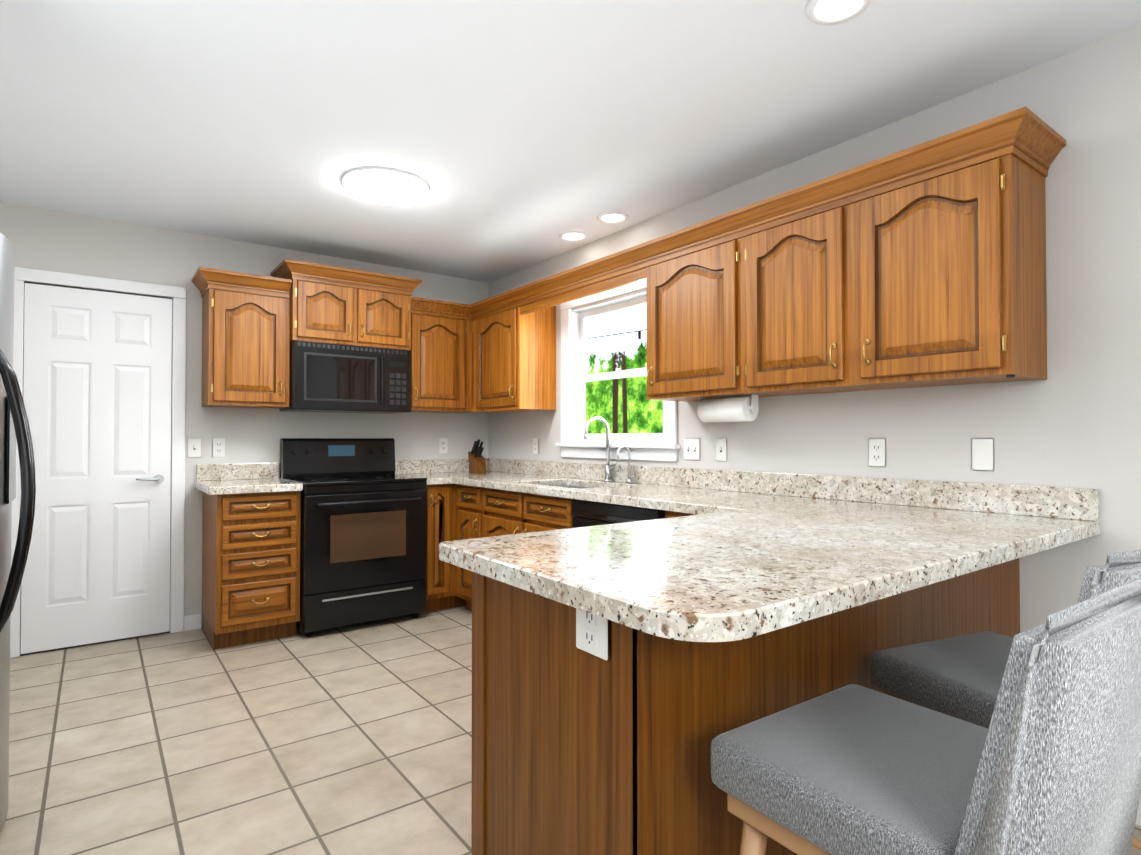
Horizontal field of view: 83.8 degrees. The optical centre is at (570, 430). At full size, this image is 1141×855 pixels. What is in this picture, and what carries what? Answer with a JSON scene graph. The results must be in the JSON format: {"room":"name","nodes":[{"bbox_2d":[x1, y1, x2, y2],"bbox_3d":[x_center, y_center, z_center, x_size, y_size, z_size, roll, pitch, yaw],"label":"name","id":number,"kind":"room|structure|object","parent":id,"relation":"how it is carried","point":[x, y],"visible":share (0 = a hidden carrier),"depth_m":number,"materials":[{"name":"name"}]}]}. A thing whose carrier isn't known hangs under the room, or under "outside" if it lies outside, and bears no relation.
{"room":"kitchen","nodes":[
{"label":"kitchen","id":0,"kind":"room"},
{"bbox_2d":[0,201,488,627],"bbox_3d":[-2.103,0.006,4.164,3.740,2.440,0.120,1,-1,-37],"label":"wall","id":1,"kind":"structure","parent":0,"point":[51,240],"depth_m":3.96,"materials":[{"name":"grey paint"}]},
{"bbox_2d":[20,283,171,653],"bbox_3d":[-2.687,0.205,3.639,0.680,2.003,0.008,1,-1,-37],"label":"door","id":2,"kind":"structure","parent":1,"relation":"in","point":[100,615],"depth_m":3.62,"materials":[{"name":"white wood"}]},
{"bbox_2d":[46,306,150,605],"bbox_3d":[-2.690,0.205,3.644,0.680,2.003,0.004,1,-1,-37],"label":"panels","id":3,"kind":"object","parent":2,"relation":"attached to","point":[49,429],"depth_m":3.62,"materials":[{"name":"white wood"}]},
{"bbox_2d":[154,474,163,483],"bbox_3d":[-2.458,0.291,3.797,0.054,0.054,0.010,1,-1,-37],"label":"rose","id":4,"kind":"object","parent":2,"relation":"attached to","point":[161,477],"visible":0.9,"depth_m":3.79,"materials":[{"name":"silver metal"}]},
{"bbox_2d":[10,267,185,657],"bbox_3d":[-2.686,0.171,3.638,0.826,2.095,0.020,1,-1,-37],"label":"door frame","id":5,"kind":"structure","parent":1,"relation":"attached to","point":[178,466],"depth_m":3.83,"materials":[{"name":"white wood"}]},
{"bbox_2d":[184,613,200,630],"bbox_3d":[-2.318,1.177,3.903,0.091,0.090,0.013,1,-1,-37],"label":"baseboard","id":6,"kind":"structure","parent":1,"relation":"attached to","point":[192,622],"depth_m":3.90,"materials":[{"name":"white wood"}]},
{"bbox_2d":[188,438,200,456],"bbox_3d":[-2.315,0.107,3.918,0.072,0.117,0.015,1,-1,-37],"label":"light switch","id":7,"kind":"object","parent":1,"relation":"attached to","point":[194,447],"visible":1,"depth_m":3.92,"materials":[{"name":"white plastic"}]},
{"bbox_2d":[212,438,224,456],"bbox_3d":[-2.212,0.109,4.000,0.072,0.117,0.008,1,-1,-37],"label":"electrical outlet","id":8,"kind":"object","parent":1,"relation":"attached to","point":[218,447],"visible":1,"depth_m":4.00,"materials":[{"name":"white plastic"}]},
{"bbox_2d":[200,278,289,408],"bbox_3d":[-2.017,-0.507,3.958,0.443,0.720,0.318,1,-1,-37],"label":"upper cabinet","id":9,"kind":"object","parent":1,"relation":"attached to","point":[253,326],"depth_m":3.83,"materials":[{"name":"brown wood"}]},
{"bbox_2d":[276,270,363,345],"bbox_3d":[-1.658,-0.765,4.193,0.401,0.418,0.378,1,-1,-37],"label":"upper cabinet","id":10,"kind":"object","parent":1,"relation":"attached to","point":[323,308],"depth_m":4.03,"materials":[{"name":"brown wood"}]},
{"bbox_2d":[279,340,410,413],"bbox_3d":[-1.507,-0.338,4.289,0.760,0.426,0.395,1,-1,-37],"label":"over-the-range microwave","id":11,"kind":"object","parent":10,"relation":"attached to","point":[332,378],"visible":1,"depth_m":4.12,"materials":[{"name":"black"}]},
{"bbox_2d":[360,278,415,349],"bbox_3d":[-1.367,-0.762,4.410,0.402,0.418,0.378,1,-1,-37],"label":"upper cabinet","id":12,"kind":"object","parent":1,"relation":"attached to","point":[385,307],"depth_m":4.27,"materials":[{"name":"brown wood"}]},
{"bbox_2d":[410,306,469,412],"bbox_3d":[-1.016,-0.497,4.705,0.511,0.720,0.318,1,-1,-37],"label":"upper cabinet","id":13,"kind":"object","parent":1,"relation":"attached to","point":[440,339],"depth_m":4.57,"materials":[{"name":"brown wood"}]},
{"bbox_2d":[439,438,447,452],"bbox_3d":[-0.983,0.120,4.918,0.072,0.117,0.008,1,-1,-37],"label":"electrical outlet","id":14,"kind":"object","parent":1,"relation":"attached to","point":[443,445],"visible":1,"depth_m":4.92,"materials":[{"name":"white plastic"}]},
{"bbox_2d":[0,605,1140,854],"bbox_3d":[0.086,1.238,1.215,3.740,0.100,7.440,1,-1,-37],"label":"floor","id":15,"kind":"structure","parent":0,"point":[352,739],"depth_m":2.44,"materials":[{"name":"tile"}]},
{"bbox_2d":[0,232,35,831],"bbox_3d":[-1.812,0.303,1.548,0.771,1.753,0.915,1,-1,-37],"label":"fridge","id":16,"kind":"object","parent":15,"relation":"on","point":[14,424],"visible":1,"depth_m":1.84,"materials":[{"name":"grey metal"}]},
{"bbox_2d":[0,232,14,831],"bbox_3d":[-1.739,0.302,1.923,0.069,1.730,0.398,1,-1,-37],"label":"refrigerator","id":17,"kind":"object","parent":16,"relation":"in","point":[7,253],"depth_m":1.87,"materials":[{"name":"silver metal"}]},
{"bbox_2d":[202,491,300,648],"bbox_3d":[-1.920,0.787,3.820,0.434,0.868,0.629,1,-1,-37],"label":"base cabinet","id":18,"kind":"object","parent":15,"relation":"on","point":[250,567],"visible":1,"depth_m":3.60,"materials":[{"name":"brown wood"}]},
{"bbox_2d":[195,463,302,494],"bbox_3d":[-1.937,0.281,3.813,0.482,0.143,0.629,1,-1,-37],"label":"countertop","id":19,"kind":"structure","parent":18,"relation":"on","point":[216,479],"depth_m":3.93,"materials":[{"name":"stone"}]},
{"bbox_2d":[280,438,426,636],"bbox_3d":[-1.406,0.639,4.141,0.758,1.172,0.697,1,-1,-37],"label":"stove","id":20,"kind":"object","parent":15,"relation":"on","point":[363,545],"visible":0.96,"depth_m":3.94,"materials":[{"name":"black metal"}]},
{"bbox_2d":[283,474,426,485],"bbox_3d":[-1.403,0.320,4.140,0.758,0.020,0.560,1,-1,-37],"label":"cooktop","id":21,"kind":"object","parent":20,"relation":"in","point":[306,479],"depth_m":4.06,"materials":[{"name":"black glass"}]},
{"bbox_2d":[418,484,465,613],"bbox_3d":[-0.803,0.798,4.654,0.812,0.868,0.629,1,-1,-37],"label":"base cabinet","id":22,"kind":"object","parent":15,"relation":"on","point":[440,578],"visible":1,"depth_m":4.26,"materials":[{"name":"brown wood"}]},
{"bbox_2d":[456,484,559,610],"bbox_3d":[-0.439,0.794,4.344,0.597,0.868,0.399,1,-1,-37],"label":"base cabinet","id":23,"kind":"object","parent":15,"relation":"on","point":[481,512],"depth_m":3.89,"materials":[{"name":"brown wood"}]},
{"bbox_2d":[572,499,664,527],"bbox_3d":[0.431,0.777,3.155,0.627,0.861,0.623,1,-1,-37],"label":"dishwasher","id":24,"kind":"object","parent":15,"relation":"on","point":[585,513],"visible":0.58,"depth_m":3.01,"materials":[{"name":"black metal"}]},
{"bbox_2d":[665,510,696,517],"bbox_3d":[0.783,0.773,2.708,0.597,0.868,0.508,1,-1,-37],"label":"base cabinet","id":25,"kind":"object","parent":15,"relation":"on","point":[668,514],"depth_m":2.69,"materials":[{"name":"brown wood"}]},
{"bbox_2d":[395,458,1099,551],"bbox_3d":[0.168,0.374,3.332,0.842,0.342,3.917,1,-1,-37],"label":"countertop","id":26,"kind":"structure","parent":25,"relation":"on","point":[988,512],"depth_m":2.57,"materials":[{"name":"stone"}]},
{"bbox_2d":[468,439,486,472],"bbox_3d":[-0.720,0.197,4.917,0.090,0.255,0.135,1,-1,-37],"label":"knife block","id":27,"kind":"object","parent":26,"relation":"on","point":[477,461],"visible":1,"depth_m":4.89,"materials":[{"name":"brown wood"}]},
{"bbox_2d":[558,485,589,488],"bbox_3d":[0.013,0.451,3.717,0.449,0.198,0.704,1,-1,-37],"label":"sink","id":28,"kind":"object","parent":26,"relation":"in","point":[568,486],"depth_m":4.05,"materials":[{"name":"silver metal"}]},
{"bbox_2d":[584,416,616,481],"bbox_3d":[0.183,0.113,3.799,0.214,0.395,0.119,1,-1,-37],"label":"faucet","id":29,"kind":"object","parent":26,"relation":"on","point":[608,469],"visible":1,"depth_m":3.85,"materials":[{"name":"silver metal"}]},
{"bbox_2d":[617,445,634,482],"bbox_3d":[0.320,0.198,3.678,0.115,0.221,0.060,1,-1,-37],"label":"tap","id":30,"kind":"object","parent":26,"relation":"on","point":[629,479],"visible":1,"depth_m":3.70,"materials":[{"name":"silver metal"}]},
{"bbox_2d":[471,558,1019,854],"bbox_3d":[0.649,0.762,1.888,1.793,0.868,0.606,1,-1,-37],"label":"base cabinet","id":31,"kind":"object","parent":15,"relation":"on","point":[576,750],"visible":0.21,"depth_m":1.32,"materials":[{"name":"brown wood"}]},
{"bbox_2d":[576,608,607,660],"bbox_3d":[0.039,0.372,1.203,0.008,0.103,0.095,1,-1,-37],"label":"outlet","id":32,"kind":"object","parent":31,"relation":"attached to","point":[592,634],"visible":0.71,"depth_m":1.20,"materials":[{"name":"white plastic"}]},
{"bbox_2d":[439,510,1038,641],"bbox_3d":[0.415,0.304,1.622,1.230,0.041,0.880,1,-1,-37],"label":"countertop","id":33,"kind":"structure","parent":31,"relation":"on","point":[740,555],"depth_m":1.33,"materials":[{"name":"stone"}]},
{"bbox_2d":[711,578,1140,854],"bbox_3d":[0.558,0.699,1.003,0.455,0.978,0.516,1,-1,-35],"label":"stool","id":34,"kind":"object","parent":15,"relation":"on","point":[1048,762],"visible":1,"depth_m":0.85,"materials":[{"name":"grey fabric"}]},
{"bbox_2d":[870,549,1140,849],"bbox_3d":[1.013,0.704,1.376,0.455,0.978,0.516,0,-1,-23],"label":"stool","id":35,"kind":"object","parent":15,"relation":"on","point":[959,677],"visible":0.29,"depth_m":1.39,"materials":[{"name":"grey fabric"}]},
{"bbox_2d":[0,0,1140,282],"bbox_3d":[0.086,-1.302,1.248,3.740,0.100,7.440,1,-1,-37],"label":"ceiling","id":36,"kind":"structure","parent":0,"point":[518,134],"depth_m":2.39,"materials":[{"name":"white paint"}]},
{"bbox_2d":[341,167,429,204],"bbox_3d":[-0.920,-1.196,3.179,0.428,0.062,0.428,1,-1,-37],"label":"flush ceiling light","id":37,"kind":"object","parent":36,"relation":"attached to","point":[386,185],"visible":0.98,"depth_m":3.08,"materials":[{"name":"white glass"}]},
{"bbox_2d":[559,231,587,240],"bbox_3d":[0.018,-1.213,3.979,0.184,0.008,0.184,1,-1,-37],"label":"recessed light","id":38,"kind":"object","parent":36,"relation":"in","point":[573,236],"visible":1,"depth_m":3.97,"materials":[{"name":"white"}]},
{"bbox_2d":[597,212,628,223],"bbox_3d":[0.241,-1.217,3.646,0.184,0.008,0.184,1,-1,-37],"label":"recessed light","id":39,"kind":"object","parent":36,"relation":"in","point":[612,217],"visible":1,"depth_m":3.64,"materials":[{"name":"white"}]},
{"bbox_2d":[805,0,871,24],"bbox_3d":[0.781,-1.240,1.853,0.184,0.008,0.184,1,-1,-37],"label":"recessed light","id":40,"kind":"object","parent":36,"relation":"in","point":[826,12],"visible":1,"depth_m":1.88,"materials":[{"name":"white"}]},
{"bbox_2d":[489,24,1140,632],"bbox_3d":[1.536,-0.018,2.314,0.120,2.440,7.200,1,-1,-37],"label":"wall","id":41,"kind":"structure","parent":0,"point":[1074,420],"depth_m":2.15,"materials":[{"name":"grey paint"}]},
{"bbox_2d":[470,298,557,412],"bbox_3d":[-0.420,-0.499,4.571,0.318,0.720,0.647,1,-1,-37],"label":"upper cabinet","id":42,"kind":"object","parent":41,"relation":"attached to","point":[513,342],"depth_m":4.36,"materials":[{"name":"brown wood"}]},
{"bbox_2d":[533,438,538,454],"bbox_3d":[-0.251,0.116,4.597,0.008,0.117,0.072,1,-1,-37],"label":"electrical outlet","id":43,"kind":"object","parent":41,"relation":"attached to","point":[535,445],"visible":1,"depth_m":4.59,"materials":[{"name":"white plastic"}]},
{"bbox_2d":[555,443,679,448],"bbox_3d":[0.248,0.094,3.896,0.050,0.024,1.110,1,-1,-37],"label":"window sill","id":44,"kind":"structure","parent":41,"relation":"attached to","point":[662,446],"depth_m":3.79,"materials":[{"name":"white wood"}]},
{"bbox_2d":[560,279,676,461],"bbox_3d":[0.307,-0.366,3.947,0.142,1.087,1.070,1,-1,-37],"label":"window","id":45,"kind":"structure","parent":41,"relation":"in","point":[581,380],"depth_m":4.14,"materials":[{"name":"white wood"}]},
{"bbox_2d":[638,226,733,401],"bbox_3d":[0.681,-0.518,3.095,0.318,0.720,0.605,1,-1,-37],"label":"upper cabinet","id":46,"kind":"object","parent":41,"relation":"attached to","point":[690,283],"depth_m":2.99,"materials":[{"name":"brown wood"}]},
{"bbox_2d":[697,395,758,421],"bbox_3d":[0.740,-0.099,3.006,0.116,0.120,0.324,1,-1,-37],"label":"paper towel holder","id":47,"kind":"object","parent":46,"relation":"attached to","point":[736,409],"visible":1,"depth_m":2.94,"materials":[{"name":"white paper"}]},
{"bbox_2d":[684,438,699,459],"bbox_3d":[0.644,0.101,3.393,0.015,0.117,0.115,1,-1,-37],"label":"light switch","id":48,"kind":"object","parent":41,"relation":"attached to","point":[691,448],"visible":1,"depth_m":3.39,"materials":[{"name":"white plastic"}]},
{"bbox_2d":[716,438,726,460],"bbox_3d":[0.763,0.099,3.233,0.015,0.117,0.072,1,-1,-37],"label":"light switch","id":49,"kind":"object","parent":41,"relation":"attached to","point":[721,449],"visible":1,"depth_m":3.23,"materials":[{"name":"white plastic"}]},
{"bbox_2d":[734,190,866,396],"bbox_3d":[1.013,-0.524,2.652,0.318,0.720,0.503,1,-1,-37],"label":"upper cabinet","id":50,"kind":"object","parent":41,"relation":"attached to","point":[790,262],"depth_m":2.56,"materials":[{"name":"brown wood"}]},
{"bbox_2d":[868,438,885,466],"bbox_3d":[1.248,0.090,2.590,0.008,0.117,0.072,1,-1,-37],"label":"electrical outlet","id":51,"kind":"object","parent":41,"relation":"attached to","point":[877,451],"visible":1,"depth_m":2.59,"materials":[{"name":"white plastic"}]},
{"bbox_2d":[842,130,1051,389],"bbox_3d":[1.316,-0.529,2.245,0.318,0.720,0.512,1,-1,-37],"label":"upper cabinet","id":52,"kind":"object","parent":41,"relation":"attached to","point":[922,265],"depth_m":2.10,"materials":[{"name":"brown wood"}]},
{"bbox_2d":[972,438,993,470],"bbox_3d":[1.479,0.086,2.282,0.005,0.117,0.072,1,-1,-37],"label":"light switch","id":53,"kind":"object","parent":41,"relation":"attached to","point":[982,454],"visible":1,"depth_m":2.28,"materials":[{"name":"white plastic"}]},
{"bbox_2d":[1135,795,1140,825],"bbox_3d":[2.656,1.136,0.684,0.013,0.090,3.268,1,-1,-37],"label":"baseboard","id":54,"kind":"structure","parent":41,"relation":"attached to","point":[1138,819],"depth_m":1.93,"materials":[{"name":"white"}]},
{"label":"outside","id":55,"kind":"structure","parent":0,"visible":0},
{"bbox_2d":[586,304,662,433],"bbox_3d":[1.726,-1.496,6.343,0.020,7.500,13.000,1,-1,-37],"label":"window","id":56,"kind":"structure","parent":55,"point":[623,405],"depth_m":7.81,"materials":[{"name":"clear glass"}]},
{"bbox_3d":[-2.445,0.291,3.778,0.018,0.018,0.036,1,-1,-37],"label":"door handle","id":57,"kind":"object","parent":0,"visible":0},
{"bbox_2d":[136,478,158,480],"bbox_3d":[-2.481,0.289,3.732,0.115,0.019,0.022,1,-1,-37],"label":"lever","id":58,"kind":"object","parent":57,"relation":"attached to","point":[149,479],"visible":0.98,"depth_m":3.73,"materials":[{"name":"silver metal"}]},
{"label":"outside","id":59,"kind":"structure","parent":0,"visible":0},
{"bbox_2d":[587,329,646,338],"bbox_3d":[0.895,-0.897,5.091,0.010,0.080,5.000,1,-1,-37],"label":"wire","id":60,"kind":"object","parent":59,"point":[617,334],"visible":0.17,"depth_m":5.71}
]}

